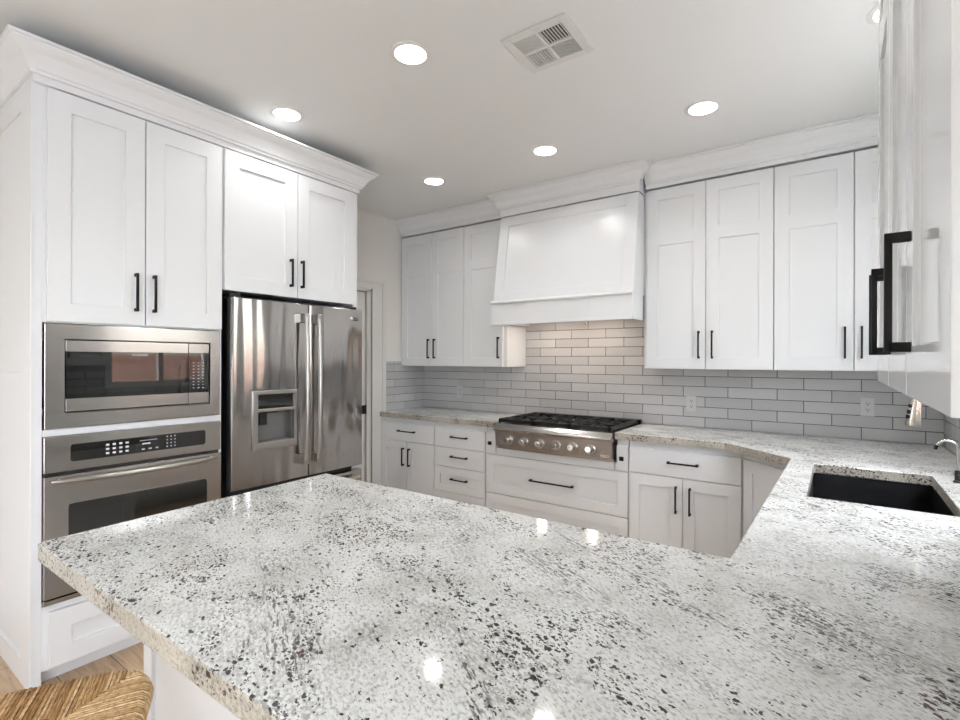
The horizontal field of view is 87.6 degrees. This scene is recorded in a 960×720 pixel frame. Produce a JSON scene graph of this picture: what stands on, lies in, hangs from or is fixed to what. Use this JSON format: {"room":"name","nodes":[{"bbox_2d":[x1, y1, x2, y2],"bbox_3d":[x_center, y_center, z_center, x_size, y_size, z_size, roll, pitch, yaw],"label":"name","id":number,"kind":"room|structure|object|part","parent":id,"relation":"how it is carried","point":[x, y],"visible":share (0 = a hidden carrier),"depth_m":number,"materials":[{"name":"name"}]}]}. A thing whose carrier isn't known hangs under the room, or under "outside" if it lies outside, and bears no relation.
{"room":"kitchen","nodes":[
{"label":"kitchen","id":0,"kind":"room"},
{"bbox_2d":[0,642,143,693],"bbox_3d":[-1.432,1.460,0.659,4.370,0.100,8.850,0,0,36],"label":"floor","id":1,"kind":"structure","parent":0,"point":[132,657],"depth_m":2.29,"materials":[{"name":"beige wood"}]},
{"bbox_2d":[0,669,153,719],"bbox_3d":[-0.947,1.093,1.003,0.460,0.640,0.460,0,0,-24],"label":"bar stool","id":2,"kind":"object","parent":1,"relation":"on","point":[126,694],"visible":1,"depth_m":1.15,"materials":[{"name":"brown wicker"}]},
{"bbox_2d":[0,82,221,688],"bbox_3d":[-1.979,0.119,2.658,0.899,2.580,0.800,0,0,36],"label":"tall cabinet","id":3,"kind":"object","parent":1,"relation":"on","point":[109,217],"visible":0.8,"depth_m":2.29,"materials":[{"name":"white paint"}]},
{"bbox_3d":[-2.230,0.118,2.353,0.846,2.580,0.012,0,0,36],"label":"panel","id":4,"kind":"part","parent":3,"relation":"part of","materials":[{"name":"white paint"}]},
{"bbox_3d":[-1.637,1.203,2.441,0.020,0.237,0.732,0,0,36],"label":"drawer","id":5,"kind":"part","parent":3,"relation":"part of","materials":[{"name":"white paint"}]},
{"bbox_3d":[-1.743,-0.666,2.287,0.020,0.997,0.370,0,0,36],"label":"door","id":6,"kind":"part","parent":3,"relation":"part of","materials":[{"name":"white paint"}]},
{"bbox_2d":[41,421,220,606],"bbox_3d":[-1.844,0.692,2.579,0.622,0.722,0.750,0,0,36],"label":"wall oven","id":7,"kind":"object","parent":3,"relation":"in","point":[90,481],"visible":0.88,"depth_m":2.35,"materials":[{"name":"silver metal"}]},
{"bbox_3d":[-1.645,1.044,2.436,0.014,0.020,0.750,0,0,36],"label":"trim","id":8,"kind":"part","parent":7,"relation":"part of","materials":[{"name":"silver metal"}]},
{"bbox_3d":[-1.642,0.410,2.435,0.016,0.156,0.750,0,0,36],"label":"control panel","id":9,"kind":"part","parent":7,"relation":"part of","materials":[{"name":"silver metal"}]},
{"bbox_3d":[-1.614,0.528,2.411,0.052,0.026,0.703,0,0,36],"label":"handle","id":10,"kind":"part","parent":7,"relation":"part of","materials":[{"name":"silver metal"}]},
{"bbox_2d":[42,323,219,429],"bbox_3d":[-1.826,0.070,2.567,0.462,0.455,0.744,0,0,36],"label":"microwave","id":11,"kind":"object","parent":3,"relation":"in","point":[93,374],"visible":1,"depth_m":2.38,"materials":[{"name":"silver metal"}]},
{"bbox_3d":[-1.673,0.071,2.403,0.014,0.314,0.507,0,0,36],"label":"door","id":12,"kind":"part","parent":11,"relation":"part of","materials":[{"name":"silver metal"}]},
{"bbox_3d":[-1.674,0.067,2.404,0.012,0.208,0.507,0,0,36],"label":"glass","id":13,"kind":"part","parent":11,"relation":"part of","materials":[{"name":"black glass"}]},
{"bbox_3d":[-1.495,0.068,2.654,0.012,0.208,0.102,0,0,36],"label":"control panel","id":14,"kind":"part","parent":11,"relation":"part of","materials":[{"name":"black glass"}]},
{"bbox_3d":[-1.639,-0.323,2.389,0.033,0.182,0.010,0,0,36],"label":"handle","id":15,"kind":"part","parent":3,"relation":"part of","materials":[{"name":"black metal"}]},
{"bbox_3d":[-1.593,-0.323,2.452,0.033,0.182,0.010,0,0,36],"label":"handle","id":16,"kind":"part","parent":3,"relation":"part of","materials":[{"name":"black metal"}]},
{"bbox_3d":[-1.525,-0.665,2.591,0.020,0.997,0.368,0,0,36],"label":"door","id":17,"kind":"part","parent":3,"relation":"part of","materials":[{"name":"white paint"}]},
{"bbox_2d":[0,24,378,193],"bbox_3d":[-1.670,-1.285,3.026,0.957,0.228,1.944,0,0,36],"label":"crown molding","id":18,"kind":"structure","parent":3,"relation":"attached to","point":[26,57],"depth_m":2.41,"materials":[{"name":"white paint"}]},
{"bbox_2d":[144,644,239,719],"bbox_3d":[0.097,0.981,1.157,2.215,0.866,0.723,0,0,36],"label":"base cabinet","id":19,"kind":"object","parent":1,"relation":"on","point":[175,696],"visible":0.07,"depth_m":1.41,"materials":[{"name":"white paint"}]},
{"bbox_2d":[38,423,959,719],"bbox_3d":[0.742,0.525,2.175,2.343,0.046,3.595,0,0,36],"label":"countertop","id":20,"kind":"structure","parent":19,"relation":"on","point":[323,596],"depth_m":1.02,"materials":[{"name":"stone"}]},
{"bbox_2d":[493,412,641,461],"bbox_3d":[0.690,0.587,3.974,0.972,0.247,0.702,0,0,36],"label":"cooktop","id":21,"kind":"object","parent":20,"relation":"in","point":[570,435],"visible":1,"depth_m":3.74,"materials":[{"name":"silver metal"}]},
{"bbox_3d":[0.449,0.630,3.772,0.080,0.080,0.016,0,0,36],"label":"knob","id":22,"kind":"part","parent":21,"relation":"part of","materials":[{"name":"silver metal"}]},
{"bbox_3d":[0.522,0.627,3.739,0.968,0.123,0.030,0,0,36],"label":"control panel","id":23,"kind":"part","parent":21,"relation":"part of","materials":[{"name":"silver metal"}]},
{"bbox_3d":[0.559,0.630,3.693,0.080,0.080,0.016,0,0,36],"label":"knob","id":24,"kind":"part","parent":21,"relation":"part of","materials":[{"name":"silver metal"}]},
{"bbox_3d":[0.667,0.630,3.615,0.080,0.080,0.016,0,0,36],"label":"knob","id":25,"kind":"part","parent":21,"relation":"part of","materials":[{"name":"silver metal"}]},
{"bbox_3d":[0.883,0.491,4.243,0.968,0.040,0.040,0,0,36],"label":"trim","id":26,"kind":"part","parent":21,"relation":"part of","materials":[{"name":"black metal"}]},
{"bbox_3d":[0.778,0.631,3.536,0.080,0.080,0.016,0,0,36],"label":"knob","id":27,"kind":"part","parent":21,"relation":"part of","materials":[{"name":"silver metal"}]},
{"bbox_2d":[809,473,954,515],"bbox_3d":[1.591,0.660,2.018,0.459,0.220,0.755,0,0,36],"label":"sink","id":28,"kind":"object","parent":20,"relation":"in","point":[898,495],"visible":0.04,"depth_m":2.29,"materials":[{"name":"black metal"}]},
{"bbox_2d":[905,398,921,426],"bbox_3d":[1.740,0.264,1.856,0.245,0.480,0.151,0,0,36],"label":"faucet","id":29,"kind":"object","parent":20,"relation":"on","point":[913,417],"visible":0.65,"depth_m":1.94,"materials":[{"name":"silver metal"}]},
{"bbox_2d":[933,439,959,483],"bbox_3d":[1.934,0.418,2.064,0.093,0.174,0.062,0,0,36],"label":"water tap","id":30,"kind":"object","parent":20,"relation":"on","point":[956,472],"visible":1,"depth_m":2.06,"materials":[{"name":"silver metal"}]},
{"bbox_3d":[1.941,0.395,2.078,0.076,0.129,0.010,0,0,36],"label":"spout","id":31,"kind":"part","parent":30,"relation":"part of","materials":[{"name":"silver metal"}]},
{"bbox_2d":[221,293,361,498],"bbox_3d":[-1.383,0.519,3.324,0.864,1.782,0.925,0,0,36],"label":"refrigerator","id":32,"kind":"object","parent":1,"relation":"on","point":[291,372],"visible":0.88,"depth_m":3.01,"materials":[{"name":"silver metal"}]},
{"bbox_3d":[-1.236,0.188,2.952,0.066,1.069,0.488,0,0,36],"label":"door","id":33,"kind":"part","parent":32,"relation":"part of","materials":[{"name":"silver metal"}]},
{"bbox_3d":[-1.111,1.049,3.129,0.066,0.585,0.925,0,0,36],"label":"freezer drawer","id":34,"kind":"part","parent":32,"relation":"part of","materials":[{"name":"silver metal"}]},
{"bbox_3d":[-1.073,0.176,3.079,0.076,0.926,0.034,0,0,36],"label":"handle","id":35,"kind":"part","parent":32,"relation":"part of","materials":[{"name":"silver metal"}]},
{"bbox_3d":[-1.019,0.176,3.154,0.076,0.926,0.034,0,0,36],"label":"handle","id":36,"kind":"part","parent":32,"relation":"part of","materials":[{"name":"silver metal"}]},
{"bbox_3d":[-0.966,0.189,3.330,0.066,1.069,0.432,0,0,36],"label":"door","id":37,"kind":"part","parent":32,"relation":"part of","materials":[{"name":"silver metal"}]},
{"bbox_3d":[-1.069,0.796,3.100,0.057,0.023,0.800,0,0,36],"label":"handle","id":38,"kind":"part","parent":32,"relation":"part of","materials":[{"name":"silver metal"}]},
{"bbox_2d":[335,194,356,467],"bbox_3d":[-1.225,0.121,3.758,0.846,2.580,0.041,0,0,36],"label":"surround","id":39,"kind":"object","parent":1,"relation":"on","point":[355,195],"visible":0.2,"depth_m":3.52,"materials":[{"name":"white paint"}]},
{"bbox_2d":[381,417,435,495],"bbox_3d":[-0.518,0.980,4.880,0.681,0.866,0.643,0,0,36],"label":"base cabinet","id":40,"kind":"object","parent":1,"relation":"on","point":[407,445],"visible":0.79,"depth_m":4.63,"materials":[{"name":"white paint"}]},
{"bbox_3d":[-0.816,1.034,4.751,0.336,0.547,0.020,0,0,36],"label":"door","id":41,"kind":"part","parent":40,"relation":"part of","materials":[{"name":"white paint"}]},
{"bbox_3d":[-0.678,0.672,4.653,0.672,0.164,0.020,0,0,36],"label":"drawer","id":42,"kind":"part","parent":40,"relation":"part of","materials":[{"name":"white paint"}]},
{"bbox_3d":[-0.541,1.034,4.554,0.332,0.547,0.020,0,0,36],"label":"door","id":43,"kind":"part","parent":40,"relation":"part of","materials":[{"name":"white paint"}]},
{"bbox_2d":[380,407,520,426],"bbox_3d":[-0.236,0.522,4.694,1.359,0.046,0.637,0,0,36],"label":"countertop","id":44,"kind":"structure","parent":40,"relation":"on","point":[456,416],"depth_m":4.58,"materials":[{"name":"stone"}]},
{"bbox_2d":[434,422,486,506],"bbox_3d":[-0.014,0.981,4.520,0.556,0.866,0.643,0,0,36],"label":"base cabinet","id":45,"kind":"object","parent":1,"relation":"on","point":[460,449],"visible":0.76,"depth_m":4.27,"materials":[{"name":"white paint"}]},
{"bbox_3d":[-0.185,1.028,4.267,0.173,0.015,0.033,0,0,36],"label":"handle","id":46,"kind":"part","parent":45,"relation":"part of","materials":[{"name":"black metal"}]},
{"bbox_3d":[-0.178,1.230,4.294,0.546,0.158,0.020,0,0,36],"label":"drawer","id":47,"kind":"part","parent":45,"relation":"part of","materials":[{"name":"white paint"}]},
{"bbox_3d":[-0.177,1.039,4.294,0.546,0.213,0.020,0,0,36],"label":"drawer","id":48,"kind":"part","parent":45,"relation":"part of","materials":[{"name":"white paint"}]},
{"bbox_3d":[-0.177,0.845,4.294,0.546,0.166,0.020,0,0,36],"label":"drawer","id":49,"kind":"part","parent":45,"relation":"part of","materials":[{"name":"white paint"}]},
{"bbox_3d":[-0.176,0.674,4.294,0.546,0.165,0.020,0,0,36],"label":"drawer","id":50,"kind":"part","parent":45,"relation":"part of","materials":[{"name":"white paint"}]},
{"bbox_2d":[486,447,629,536],"bbox_3d":[0.698,1.066,4.010,1.195,0.700,0.643,0,0,36],"label":"base cabinet","id":51,"kind":"object","parent":1,"relation":"on","point":[580,492],"visible":0.62,"depth_m":3.73,"materials":[{"name":"white paint"}]},
{"bbox_3d":[0.529,0.928,3.756,0.361,0.015,0.033,0,0,36],"label":"handle","id":52,"kind":"part","parent":51,"relation":"part of","materials":[{"name":"black metal"}]},
{"bbox_3d":[0.538,0.741,3.787,0.986,0.052,0.012,0,0,36],"label":"apron panel","id":53,"kind":"part","parent":51,"relation":"part of","materials":[{"name":"white paint"}]},
{"bbox_3d":[0.536,1.199,3.783,1.182,0.222,0.020,0,0,36],"label":"drawer","id":54,"kind":"part","parent":51,"relation":"part of","materials":[{"name":"white paint"}]},
{"bbox_2d":[629,441,743,557],"bbox_3d":[1.471,0.985,3.457,0.703,0.866,0.643,0,0,36],"label":"base cabinet","id":55,"kind":"object","parent":1,"relation":"on","point":[684,497],"visible":0.77,"depth_m":3.20,"materials":[{"name":"white paint"}]},
{"bbox_3d":[1.167,1.039,3.332,0.344,0.545,0.020,0,0,36],"label":"door","id":56,"kind":"part","parent":55,"relation":"part of","materials":[{"name":"white paint"}]},
{"bbox_3d":[1.263,0.905,3.231,0.010,0.175,0.033,0,0,36],"label":"handle","id":57,"kind":"part","parent":55,"relation":"part of","materials":[{"name":"black metal"}]},
{"bbox_3d":[1.297,0.669,3.207,0.191,0.015,0.033,0,0,36],"label":"handle","id":58,"kind":"part","parent":55,"relation":"part of","materials":[{"name":"black metal"}]},
{"bbox_3d":[1.307,0.678,3.232,0.686,0.166,0.020,0,0,36],"label":"drawer","id":59,"kind":"part","parent":55,"relation":"part of","materials":[{"name":"white paint"}]},
{"bbox_3d":[1.332,0.905,3.181,0.010,0.175,0.033,0,0,36],"label":"handle","id":60,"kind":"part","parent":55,"relation":"part of","materials":[{"name":"black metal"}]},
{"bbox_3d":[1.448,1.040,3.131,0.338,0.545,0.020,0,0,36],"label":"door","id":61,"kind":"part","parent":55,"relation":"part of","materials":[{"name":"white paint"}]},
{"bbox_2d":[744,455,785,534],"bbox_3d":[2.084,0.986,2.882,0.961,0.866,0.865,0,0,36],"label":"base cabinet","id":62,"kind":"object","parent":1,"relation":"on","point":[760,476],"visible":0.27,"depth_m":2.91,"materials":[{"name":"white paint"}]},
{"bbox_2d":[222,148,353,305],"bbox_3d":[-1.479,-0.778,3.354,0.899,0.783,0.912,0,0,36],"label":"upper cabinet","id":63,"kind":"object","parent":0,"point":[287,235],"visible":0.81,"depth_m":3.04,"materials":[{"name":"white paint"}]},
{"bbox_3d":[-1.277,-0.775,2.938,0.020,0.777,0.454,0,0,36],"label":"door","id":64,"kind":"part","parent":63,"relation":"part of","materials":[{"name":"white paint"}]},
{"bbox_3d":[-1.154,-0.534,3.066,0.033,0.170,0.010,0,0,36],"label":"handle","id":65,"kind":"part","parent":63,"relation":"part of","materials":[{"name":"black metal"}]},
{"bbox_3d":[-1.109,-0.534,3.128,0.033,0.170,0.010,0,0,36],"label":"handle","id":66,"kind":"part","parent":63,"relation":"part of","materials":[{"name":"black metal"}]},
{"bbox_3d":[-1.013,-0.774,3.307,0.020,0.777,0.443,0,0,36],"label":"door","id":67,"kind":"part","parent":63,"relation":"part of","materials":[{"name":"white paint"}]},
{"bbox_2d":[357,208,423,482],"bbox_3d":[-3.187,0.001,1.844,0.130,2.810,8.730,0,0,36],"label":"wall","id":68,"kind":"structure","parent":0,"point":[379,240],"depth_m":4.97,"materials":[{"name":"white paint"}]},
{"bbox_2d":[356,291,365,480],"bbox_3d":[-1.298,0.382,4.442,0.050,2.041,0.771,0,0,36],"label":"door","id":69,"kind":"structure","parent":68,"relation":"in","point":[360,295],"depth_m":4.70,"materials":[{"name":"white paint"}]},
{"bbox_2d":[357,277,385,484],"bbox_3d":[-1.270,0.323,4.510,0.146,2.175,1.018,0,0,36],"label":"trim","id":70,"kind":"structure","parent":68,"relation":"attached to","point":[378,288],"depth_m":4.77,"materials":[{"name":"white paint"}]},
{"bbox_2d":[386,362,423,410],"bbox_3d":[-0.764,0.257,5.126,0.008,0.478,0.567,0,0,36],"label":"backsplash","id":71,"kind":"structure","parent":68,"relation":"attached to","point":[400,378],"depth_m":5.10,"materials":[{"name":"white tile"}]},
{"bbox_2d":[0,0,878,219],"bbox_3d":[-1.424,-1.500,0.659,4.370,0.200,8.850,0,0,36],"label":"ceiling","id":72,"kind":"structure","parent":0,"point":[472,116],"depth_m":2.43,"materials":[{"name":"white paint"}]},
{"bbox_2d":[269,106,304,121],"bbox_3d":[-1.097,-1.422,2.844,0.188,0.058,0.188,0,0,36],"label":"recessed light","id":73,"kind":"object","parent":72,"relation":"in","point":[283,113],"visible":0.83,"depth_m":2.88,"materials":[{"name":"white"}]},
{"bbox_2d":[389,40,430,65],"bbox_3d":[-0.317,-1.420,2.281,0.188,0.058,0.188,0,0,36],"label":"recessed light","id":74,"kind":"object","parent":72,"relation":"in","point":[408,53],"visible":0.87,"depth_m":2.32,"materials":[{"name":"white"}]},
{"bbox_2d":[422,176,445,185],"bbox_3d":[-0.358,-1.420,3.901,0.188,0.058,0.188,0,0,36],"label":"recessed light","id":75,"kind":"object","parent":72,"relation":"in","point":[432,180],"visible":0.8,"depth_m":3.95,"materials":[{"name":"white"}]},
{"bbox_2d":[531,144,558,156],"bbox_3d":[0.433,-1.418,3.327,0.188,0.058,0.188,0,0,36],"label":"recessed light","id":76,"kind":"object","parent":72,"relation":"in","point":[543,150],"visible":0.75,"depth_m":3.37,"materials":[{"name":"white"}]},
{"bbox_2d":[501,12,593,73],"bbox_3d":[0.301,-1.389,2.211,0.310,0.012,0.293,0,0,36],"label":"ceiling vent","id":77,"kind":"object","parent":72,"relation":"in","point":[556,40],"visible":1,"depth_m":2.19,"materials":[{"name":"white metal"}]},
{"bbox_2d":[685,99,721,116],"bbox_3d":[1.231,-1.416,2.764,0.188,0.058,0.188,0,0,36],"label":"recessed light","id":78,"kind":"object","parent":72,"relation":"in","point":[704,107],"visible":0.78,"depth_m":2.80,"materials":[{"name":"white"}]},
{"bbox_2d":[866,4,878,24],"bbox_3d":[1.650,-1.415,1.982,0.188,0.058,0.188,0,0,36],"label":"recessed light","id":79,"kind":"object","parent":72,"relation":"in","point":[872,18],"visible":0.32,"depth_m":2.04,"materials":[{"name":"white"}]},
{"bbox_2d":[424,319,944,446],"bbox_3d":[1.109,0.012,4.205,4.370,2.810,0.130,0,0,36],"label":"wall","id":80,"kind":"structure","parent":0,"point":[596,368],"depth_m":3.93,"materials":[{"name":"white tile"}]},
{"bbox_2d":[402,227,463,365],"bbox_3d":[-0.382,-0.584,4.969,0.796,1.286,0.381,0,0,36],"label":"upper cabinet","id":81,"kind":"object","parent":80,"relation":"attached to","point":[432,263],"visible":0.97,"depth_m":4.82,"materials":[{"name":"white paint"}]},
{"bbox_3d":[-0.628,-0.586,4.964,0.394,1.283,0.020,0,0,36],"label":"door","id":82,"kind":"part","parent":81,"relation":"part of","materials":[{"name":"white paint"}]},
{"bbox_3d":[-0.504,-0.109,4.841,0.010,0.188,0.033,0,0,36],"label":"handle","id":83,"kind":"part","parent":81,"relation":"part of","materials":[{"name":"black metal"}]},
{"bbox_3d":[-0.442,-0.109,4.797,0.010,0.188,0.033,0,0,36],"label":"handle","id":84,"kind":"part","parent":81,"relation":"part of","materials":[{"name":"black metal"}]},
{"bbox_3d":[-0.305,-0.585,4.733,0.390,1.283,0.020,0,0,36],"label":"door","id":85,"kind":"part","parent":81,"relation":"part of","materials":[{"name":"white paint"}]},
{"bbox_2d":[395,199,500,237],"bbox_3d":[-0.214,-1.319,4.817,1.256,0.153,0.432,0,0,36],"label":"crown molding","id":86,"kind":"structure","parent":81,"relation":"attached to","point":[485,211],"depth_m":4.66,"materials":[{"name":"white paint"}]},
{"bbox_2d":[457,386,462,397],"bbox_3d":[-0.205,0.322,5.060,0.072,0.116,0.009,0,0,36],"label":"wall outlet","id":87,"kind":"object","parent":80,"relation":"attached to","point":[459,388],"visible":1,"depth_m":5.05,"materials":[{"name":"grey plastic"}]},
{"bbox_2d":[486,427,497,453],"bbox_3d":[0.246,0.657,4.315,0.095,0.212,0.594,0,0,36],"label":"drawer","id":88,"kind":"object","parent":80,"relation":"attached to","point":[491,446],"visible":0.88,"depth_m":4.09,"materials":[{"name":"white paint"}]},
{"bbox_2d":[464,220,525,366],"bbox_3d":[0.129,-0.583,4.603,0.460,1.286,0.381,0,0,36],"label":"upper cabinet","id":89,"kind":"object","parent":80,"relation":"attached to","point":[486,344],"visible":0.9,"depth_m":4.50,"materials":[{"name":"white paint"}]},
{"bbox_3d":[0.031,-0.584,4.492,0.424,1.283,0.020,0,0,36],"label":"door","id":90,"kind":"part","parent":89,"relation":"part of","materials":[{"name":"white paint"}]},
{"bbox_3d":[0.156,-0.108,4.369,0.010,0.188,0.033,0,0,36],"label":"handle","id":91,"kind":"part","parent":89,"relation":"part of","materials":[{"name":"black metal"}]},
{"bbox_2d":[486,158,651,326],"bbox_3d":[0.743,-0.834,4.034,1.347,1.118,0.591,0,0,36],"label":"range hood","id":92,"kind":"object","parent":80,"relation":"attached to","point":[571,248],"visible":0.98,"depth_m":3.79,"materials":[{"name":"white paint"}]},
{"bbox_3d":[0.574,-0.472,3.805,1.183,0.030,0.024,0,0,36],"label":"ledge molding","id":93,"kind":"part","parent":92,"relation":"part of","materials":[{"name":"white paint"}]},
{"bbox_3d":[0.623,-0.836,3.861,1.171,0.732,0.127,0,0,36],"label":"frame","id":94,"kind":"part","parent":92,"relation":"part of","materials":[{"name":"white paint"}]},
{"bbox_3d":[0.633,-1.331,3.879,1.347,0.125,0.105,0,0,36],"label":"crown","id":95,"kind":"part","parent":92,"relation":"part of","materials":[{"name":"white paint"}]},
{"bbox_2d":[617,439,629,470],"bbox_3d":[1.140,0.659,3.675,0.080,0.212,0.594,0,0,36],"label":"drawer","id":96,"kind":"object","parent":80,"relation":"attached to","point":[623,446],"visible":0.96,"depth_m":3.45,"materials":[{"name":"white paint"}]},
{"bbox_2d":[686,396,696,411],"bbox_3d":[1.594,0.329,3.773,0.072,0.116,0.009,0,0,36],"label":"wall outlet","id":97,"kind":"object","parent":80,"relation":"attached to","point":[691,401],"visible":1,"depth_m":3.77,"materials":[{"name":"grey plastic"}]},
{"bbox_2d":[644,168,773,369],"bbox_3d":[1.618,-0.579,3.537,0.822,1.286,0.381,0,0,36],"label":"upper cabinet","id":98,"kind":"object","parent":80,"relation":"attached to","point":[709,246],"visible":0.98,"depth_m":3.38,"materials":[{"name":"white paint"}]},
{"bbox_3d":[1.378,-0.581,3.528,0.398,1.283,0.020,0,0,36],"label":"door","id":99,"kind":"part","parent":98,"relation":"part of","materials":[{"name":"white paint"}]},
{"bbox_3d":[1.490,-0.104,3.414,0.010,0.188,0.033,0,0,36],"label":"handle","id":100,"kind":"part","parent":98,"relation":"part of","materials":[{"name":"black metal"}]},
{"bbox_3d":[1.560,-0.104,3.365,0.010,0.188,0.033,0,0,36],"label":"handle","id":101,"kind":"part","parent":98,"relation":"part of","materials":[{"name":"black metal"}]},
{"bbox_3d":[1.704,-0.580,3.295,0.396,1.283,0.020,0,0,36],"label":"door","id":102,"kind":"part","parent":98,"relation":"part of","materials":[{"name":"white paint"}]},
{"bbox_2d":[774,147,877,370],"bbox_3d":[2.287,-0.577,3.058,0.822,1.286,0.381,0,0,36],"label":"upper cabinet","id":103,"kind":"object","parent":80,"relation":"attached to","point":[826,209],"visible":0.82,"depth_m":3.02,"materials":[{"name":"white paint"}]},
{"bbox_2d":[644,112,877,190],"bbox_3d":[1.957,-1.314,3.264,1.658,0.153,0.432,0,0,36],"label":"crown molding","id":104,"kind":"structure","parent":103,"relation":"attached to","point":[859,133],"depth_m":3.16,"materials":[{"name":"white paint"}]},
{"bbox_3d":[2.148,-0.103,2.944,0.010,0.188,0.033,0,0,36],"label":"handle","id":105,"kind":"part","parent":103,"relation":"part of","materials":[{"name":"black metal"}]},
{"bbox_3d":[2.212,-0.102,2.898,0.010,0.188,0.033,0,0,36],"label":"handle","id":106,"kind":"part","parent":103,"relation":"part of","materials":[{"name":"black metal"}]},
{"bbox_3d":[2.367,-0.579,2.820,0.408,1.283,0.020,0,0,36],"label":"door","id":107,"kind":"part","parent":103,"relation":"part of","materials":[{"name":"white paint"}]},
{"bbox_2d":[860,397,874,415],"bbox_3d":[2.449,0.296,3.161,0.072,0.116,0.009,0,0,36],"label":"wall outlet","id":108,"kind":"object","parent":80,"relation":"attached to","point":[867,405],"visible":1,"depth_m":3.16,"materials":[{"name":"grey plastic"}]},
{"bbox_2d":[864,401,870,405],"bbox_3d":[2.447,0.277,3.159,0.034,0.029,0.003,0,0,36],"label":"socket","id":109,"kind":"object","parent":108,"relation":"attached to","point":[866,403],"depth_m":3.16,"materials":[{"name":"grey plastic"}]},
{"bbox_2d":[944,414,959,455],"bbox_3d":[0.261,0.010,-0.623,0.130,2.810,8.730,0,0,36],"label":"wall","id":110,"kind":"structure","parent":0,"point":[951,425],"depth_m":2.76,"materials":[{"name":"grey tile"}]},
{"bbox_2d":[869,0,906,394],"bbox_3d":[1.083,-0.580,1.016,0.459,1.286,0.739,0,0,36],"label":"upper cabinet","id":111,"kind":"object","parent":110,"relation":"attached to","point":[892,44],"visible":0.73,"depth_m":1.05,"materials":[{"name":"white paint"}]},
{"bbox_3d":[0.930,-0.106,1.169,0.033,0.188,0.010,0,0,36],"label":"handle","id":112,"kind":"part","parent":111,"relation":"part of","materials":[{"name":"black metal"}]},
{"bbox_3d":[0.875,-0.106,1.093,0.033,0.188,0.010,0,0,36],"label":"handle","id":113,"kind":"part","parent":111,"relation":"part of","materials":[{"name":"black metal"}]},
{"bbox_3d":[1.036,-0.582,1.270,0.020,1.283,0.375,0,0,36],"label":"door","id":114,"kind":"part","parent":111,"relation":"part of","materials":[{"name":"white paint"}]},
{"bbox_3d":[0.821,-0.582,0.970,0.020,1.283,0.355,0,0,36],"label":"door","id":115,"kind":"part","parent":111,"relation":"part of","materials":[{"name":"white paint"}]},
{"bbox_2d":[883,0,959,417],"bbox_3d":[0.750,-0.581,0.550,0.459,1.286,0.405,0,0,36],"label":"upper cabinet","id":116,"kind":"object","parent":110,"relation":"attached to","point":[932,235],"visible":1,"depth_m":0.65,"materials":[{"name":"white paint"}]},
{"bbox_3d":[0.656,-0.106,0.787,0.033,0.188,0.010,0,0,36],"label":"handle","id":117,"kind":"part","parent":116,"relation":"part of","materials":[{"name":"black metal"}]}
]}

